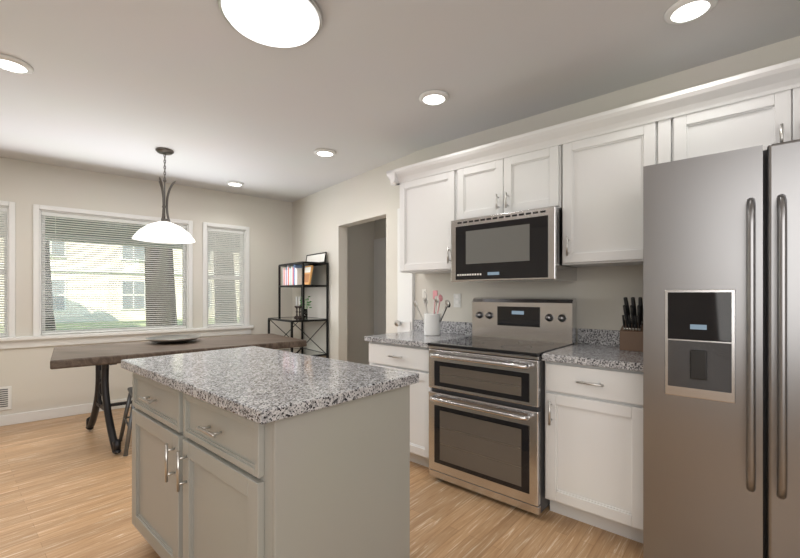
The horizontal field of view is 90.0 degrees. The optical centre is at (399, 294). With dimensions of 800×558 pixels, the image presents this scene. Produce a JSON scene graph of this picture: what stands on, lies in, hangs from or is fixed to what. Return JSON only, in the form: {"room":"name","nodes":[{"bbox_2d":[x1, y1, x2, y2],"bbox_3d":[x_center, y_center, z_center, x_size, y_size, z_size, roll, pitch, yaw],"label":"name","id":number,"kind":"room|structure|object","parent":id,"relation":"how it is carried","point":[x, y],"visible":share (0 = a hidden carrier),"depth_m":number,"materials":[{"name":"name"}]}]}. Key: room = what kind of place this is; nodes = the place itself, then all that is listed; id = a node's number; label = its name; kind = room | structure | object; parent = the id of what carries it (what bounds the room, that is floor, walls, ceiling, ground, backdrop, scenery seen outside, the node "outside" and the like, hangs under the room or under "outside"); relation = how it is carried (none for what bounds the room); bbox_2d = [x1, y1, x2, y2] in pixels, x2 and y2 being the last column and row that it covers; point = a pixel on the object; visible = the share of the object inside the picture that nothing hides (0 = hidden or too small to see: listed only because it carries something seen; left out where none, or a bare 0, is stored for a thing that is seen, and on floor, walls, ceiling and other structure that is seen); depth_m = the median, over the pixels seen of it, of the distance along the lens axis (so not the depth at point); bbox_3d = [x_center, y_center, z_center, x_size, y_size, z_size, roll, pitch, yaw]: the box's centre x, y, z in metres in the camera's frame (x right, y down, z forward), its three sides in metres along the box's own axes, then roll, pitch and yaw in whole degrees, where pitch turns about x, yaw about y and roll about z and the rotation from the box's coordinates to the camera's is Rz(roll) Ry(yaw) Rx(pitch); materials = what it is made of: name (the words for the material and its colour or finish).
{"room":"kitchen","nodes":[
{"label":"kitchen","id":0,"kind":"room"},
{"bbox_2d":[0,407,642,557],"bbox_3d":[-0.008,1.300,1.046,8.150,0.100,9.350,0,0,-40],"label":"floor","id":1,"kind":"structure","parent":0,"point":[66,487],"depth_m":2.27,"materials":[{"name":"laminate"}]},
{"bbox_2d":[119,387,134,455],"bbox_3d":[-2.097,1.022,3.374,0.428,0.463,0.432,0,0,-40],"label":"metal stool","id":2,"kind":"object","parent":1,"relation":"on","point":[129,425],"visible":0.33,"depth_m":3.28,"materials":[{"name":"grey metal"}]},
{"bbox_2d":[50,333,306,453],"bbox_3d":[-2.009,0.854,3.817,1.980,0.768,0.930,0,0,-40],"label":"dining table","id":3,"kind":"object","parent":1,"relation":"on","point":[101,358],"visible":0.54,"depth_m":3.42,"materials":[{"name":"brown wood"}]},
{"bbox_2d":[146,334,200,342],"bbox_3d":[-2.215,0.444,3.925,0.479,0.050,0.479,0,0,0],"label":"platter","id":4,"kind":"object","parent":3,"relation":"on","point":[173,338],"visible":1,"depth_m":3.94,"materials":[{"name":"grey ceramic"}]},
{"bbox_2d":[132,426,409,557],"bbox_3d":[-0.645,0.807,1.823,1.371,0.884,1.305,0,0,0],"label":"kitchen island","id":5,"kind":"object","parent":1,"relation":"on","point":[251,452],"depth_m":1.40,"materials":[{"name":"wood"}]},
{"bbox_2d":[121,346,418,425],"bbox_3d":[-0.652,0.345,1.816,1.462,0.040,1.400,0,0,0],"label":"island countertop","id":6,"kind":"structure","parent":5,"relation":"on","point":[251,385],"depth_m":1.54,"materials":[{"name":"grey stone"}]},
{"bbox_2d":[268,261,328,357],"bbox_3d":[-1.273,0.434,4.964,0.479,1.631,0.702,0,0,-40],"label":"shelf","id":7,"kind":"object","parent":1,"relation":"on","point":[301,350],"visible":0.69,"depth_m":4.84,"materials":[{"name":"black metal"}]},
{"bbox_2d":[283,264,312,284],"bbox_3d":[-1.243,-0.237,4.992,0.198,0.255,0.615,0,0,-40],"label":"books","id":8,"kind":"object","parent":7,"relation":"on","point":[292,275],"visible":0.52,"depth_m":4.89,"materials":[{"name":"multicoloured paper"}]},
{"bbox_2d":[294,297,301,317],"bbox_3d":[-1.299,0.166,5.108,0.072,0.270,0.157,0,0,-40],"label":"candlesticks","id":9,"kind":"object","parent":7,"relation":"on","point":[297,307],"visible":0.96,"depth_m":5.08,"materials":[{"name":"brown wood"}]},
{"bbox_2d":[299,296,311,318],"bbox_3d":[-1.156,0.162,4.916,0.148,0.277,0.134,0,0,0],"label":"potted plant","id":10,"kind":"object","parent":7,"relation":"on","point":[306,312],"visible":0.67,"depth_m":4.91,"materials":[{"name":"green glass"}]},
{"bbox_2d":[306,252,326,262],"bbox_3d":[-1.062,-0.446,5.041,0.034,0.131,0.510,0,0,-40],"label":"picture frame","id":11,"kind":"object","parent":7,"relation":"on","point":[318,257],"visible":0.71,"depth_m":5.00,"materials":[{"name":"black metal"}]},
{"bbox_2d":[369,348,431,466],"bbox_3d":[0.193,0.810,3.188,0.877,0.880,0.877,0,0,0],"label":"base cabinet","id":12,"kind":"object","parent":1,"relation":"on","point":[416,360],"depth_m":2.85,"materials":[{"name":"white wood"}]},
{"bbox_2d":[364,332,471,347],"bbox_3d":[0.175,0.350,3.179,0.912,0.039,0.911,0,0,0],"label":"countertop","id":13,"kind":"structure","parent":12,"relation":"on","point":[400,339],"depth_m":3.05,"materials":[{"name":"grey stone"}]},
{"bbox_2d":[414,289,449,335],"bbox_3d":[0.258,0.144,3.238,0.292,0.369,0.242,0,0,0],"label":"utensil crock","id":14,"kind":"object","parent":13,"relation":"on","point":[432,321],"visible":1,"depth_m":3.17,"materials":[{"name":"white ceramic"}]},
{"bbox_2d":[427,297,575,514],"bbox_3d":[0.668,0.637,2.667,0.752,1.225,0.714,0,0,41],"label":"range","id":15,"kind":"object","parent":1,"relation":"on","point":[487,410],"visible":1,"depth_m":2.46,"materials":[{"name":"grey metal"}]},
{"bbox_2d":[542,360,642,542],"bbox_3d":[1.200,0.810,2.312,0.775,0.880,0.788,0,0,0],"label":"base cabinet","id":16,"kind":"object","parent":1,"relation":"on","point":[593,427],"depth_m":2.07,"materials":[{"name":"white wood"}]},
{"bbox_2d":[542,344,642,371],"bbox_3d":[1.188,0.350,2.298,0.801,0.039,0.815,0,0,0],"label":"countertop","id":17,"kind":"structure","parent":16,"relation":"on","point":[576,357],"depth_m":2.14,"materials":[{"name":"grey stone"}]},
{"bbox_2d":[620,297,642,351],"bbox_3d":[1.381,0.173,2.368,0.120,0.312,0.169,0,0,41],"label":"knife block","id":18,"kind":"object","parent":17,"relation":"on","point":[631,334],"visible":0.96,"depth_m":2.33,"materials":[{"name":"brown wood"}]},
{"bbox_2d":[643,139,799,557],"bbox_3d":[1.645,0.340,1.740,0.900,1.820,0.830,0,0,41],"label":"refrigerator","id":19,"kind":"object","parent":1,"relation":"on","point":[721,354],"visible":1,"depth_m":1.60,"materials":[{"name":"grey metal"}]},
{"bbox_2d":[0,36,799,415],"bbox_3d":[-0.120,-0.025,0.986,8.052,2.550,9.432,0,0,-41],"label":"wall","id":20,"kind":"structure","parent":0,"point":[346,224],"depth_m":4.15,"materials":[{"name":"paint"}]},
{"bbox_2d":[0,386,11,409],"bbox_3d":[-3.825,0.990,3.753,0.260,0.220,0.011,0,0,-40],"label":"air vent","id":21,"kind":"object","parent":20,"relation":"in","point":[6,398],"visible":1,"depth_m":3.81,"materials":[{"name":"grey metal"}]},
{"bbox_2d":[0,398,131,425],"bbox_3d":[-2.950,1.200,3.841,5.930,0.100,3.642,0,0,0],"label":"baseboard","id":22,"kind":"structure","parent":20,"relation":"attached to","point":[24,417],"depth_m":4.01,"materials":[{"name":"white wood"}]},
{"bbox_2d":[0,201,253,348],"bbox_3d":[-3.101,-0.182,4.416,2.900,1.405,0.195,0,0,-40],"label":"window","id":23,"kind":"structure","parent":20,"relation":"in","point":[36,339],"depth_m":4.31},
{"bbox_2d":[0,207,243,336],"bbox_3d":[-3.096,-0.210,4.416,2.681,1.233,0.040,0,0,-40],"label":"window blinds","id":24,"kind":"object","parent":23,"relation":"attached to","point":[216,256],"visible":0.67,"depth_m":4.44,"materials":[{"name":"white plastic"}]},
{"bbox_2d":[374,237,385,334],"bbox_3d":[-0.105,0.210,5.735,0.585,2.080,0.702,0,0,0],"label":"hall door","id":25,"kind":"structure","parent":20,"relation":"in","point":[380,286],"depth_m":5.91,"materials":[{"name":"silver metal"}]},
{"bbox_2d":[395,208,414,332],"bbox_3d":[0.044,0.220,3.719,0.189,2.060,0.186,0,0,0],"label":"door","id":26,"kind":"structure","parent":20,"relation":"in","point":[404,321],"depth_m":3.71,"materials":[{"name":"white wood"}]},
{"bbox_2d":[400,270,450,273],"bbox_3d":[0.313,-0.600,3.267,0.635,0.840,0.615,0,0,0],"label":"under-cabinet light","id":27,"kind":"object","parent":20,"relation":"attached to","point":[401,271],"depth_m":3.27,"materials":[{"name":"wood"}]},
{"bbox_2d":[398,152,457,269],"bbox_3d":[0.235,-0.607,3.116,0.479,0.826,0.420,0,0,0],"label":"upper cabinet","id":28,"kind":"object","parent":20,"relation":"attached to","point":[428,188],"depth_m":3.12,"materials":[{"name":"white wood"}]},
{"bbox_2d":[454,294,460,306],"bbox_3d":[0.477,0.052,3.339,0.070,0.115,0.008,0,0,41],"label":"electrical outlet","id":29,"kind":"object","parent":20,"relation":"attached to","point":[457,300],"visible":1,"depth_m":3.33,"materials":[{"name":"white plastic"}]},
{"bbox_2d":[458,127,549,219],"bbox_3d":[0.813,-0.777,2.833,0.784,0.485,0.743,0,0,0],"label":"upper cabinet","id":30,"kind":"object","parent":20,"relation":"attached to","point":[512,174],"depth_m":2.68,"materials":[{"name":"white wood"}]},
{"bbox_2d":[451,206,576,282],"bbox_3d":[0.783,-0.310,2.799,0.746,0.440,0.415,0,0,41],"label":"microwave","id":31,"kind":"object","parent":30,"relation":"attached to","point":[522,246],"visible":0.98,"depth_m":2.60,"materials":[{"name":"silver metal"}]},
{"bbox_2d":[566,98,657,267],"bbox_3d":[1.291,-0.600,2.417,0.593,0.840,0.579,0,0,0],"label":"upper cabinet","id":32,"kind":"object","parent":20,"relation":"attached to","point":[620,141],"depth_m":2.25,"materials":[{"name":"white wood"}]},
{"bbox_2d":[658,92,677,163],"bbox_3d":[1.500,-0.820,2.207,0.264,0.400,0.336,0,0,0],"label":"upper cabinet","id":33,"kind":"object","parent":20,"relation":"attached to","point":[667,104],"depth_m":2.09,"materials":[{"name":"white wood"}]},
{"bbox_2d":[678,58,799,159],"bbox_3d":[1.866,-0.820,1.918,0.894,0.400,0.839,0,0,0],"label":"upper cabinet","id":34,"kind":"object","parent":20,"relation":"attached to","point":[761,106],"depth_m":1.89,"materials":[{"name":"white wood"}]},
{"bbox_2d":[0,0,799,201],"bbox_3d":[-0.008,-1.350,1.046,8.150,0.100,9.350,0,0,-40],"label":"ceiling","id":35,"kind":"structure","parent":0,"point":[208,94],"depth_m":2.37,"materials":[{"name":"paint"}]},
{"bbox_2d":[0,54,33,73],"bbox_3d":[-2.078,-1.264,2.137,0.191,0.071,0.176,0,0,0],"label":"ceiling lights","id":36,"kind":"object","parent":35,"relation":"attached to","point":[7,63],"depth_m":2.25,"materials":[{"name":"white glass"}]},
{"bbox_2d":[132,147,194,243],"bbox_3d":[-2.124,-0.893,3.611,0.496,0.812,0.496,0,0,0],"label":"pendant lamp","id":37,"kind":"object","parent":35,"relation":"hanging from","point":[164,230],"visible":1,"depth_m":3.57,"materials":[{"name":"white glass"}]},
{"bbox_2d":[217,0,322,47],"bbox_3d":[-0.563,-1.264,1.832,0.439,0.071,0.319,0,0,0],"label":"ceiling lights","id":38,"kind":"object","parent":35,"relation":"attached to","point":[283,23],"depth_m":1.81,"materials":[{"name":"white glass"}]},
{"bbox_2d":[419,90,448,105],"bbox_3d":[0.213,-1.264,2.507,0.183,0.071,0.192,0,0,0],"label":"ceiling lights","id":39,"kind":"object","parent":35,"relation":"attached to","point":[431,97],"depth_m":2.62,"materials":[{"name":"white glass"}]},
{"bbox_2d":[664,0,717,23],"bbox_3d":[1.249,-1.264,1.744,0.190,0.071,0.142,0,0,0],"label":"ceiling lights","id":40,"kind":"object","parent":35,"relation":"attached to","point":[682,11],"depth_m":1.81,"materials":[{"name":"white glass"}]},
{"label":"outside","id":41,"kind":"structure","parent":0,"visible":0},
{"bbox_2d":[0,317,239,332],"bbox_3d":[-30.929,1.675,33.363,90.001,0.150,79.829,0,0,-40],"label":"ground","id":42,"kind":"structure","parent":41,"point":[97,326],"depth_m":21.12,"materials":[{"name":"green plant"}]},
{"bbox_2d":[0,214,239,324],"bbox_3d":[-22.660,-2.875,20.024,43.614,8.950,36.767,0,0,0],"label":"building","id":43,"kind":"structure","parent":42,"relation":"on","point":[121,309],"depth_m":23.16,"materials":[{"name":"grey"}]},
{"bbox_2d":[45,241,236,330],"bbox_3d":[-10.207,-3.304,13.599,17.082,9.944,13.556,0,0,0],"label":"tree","id":44,"kind":"object","parent":42,"relation":"on","point":[172,301],"depth_m":10.40,"materials":[{"name":"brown plant"}]}
]}

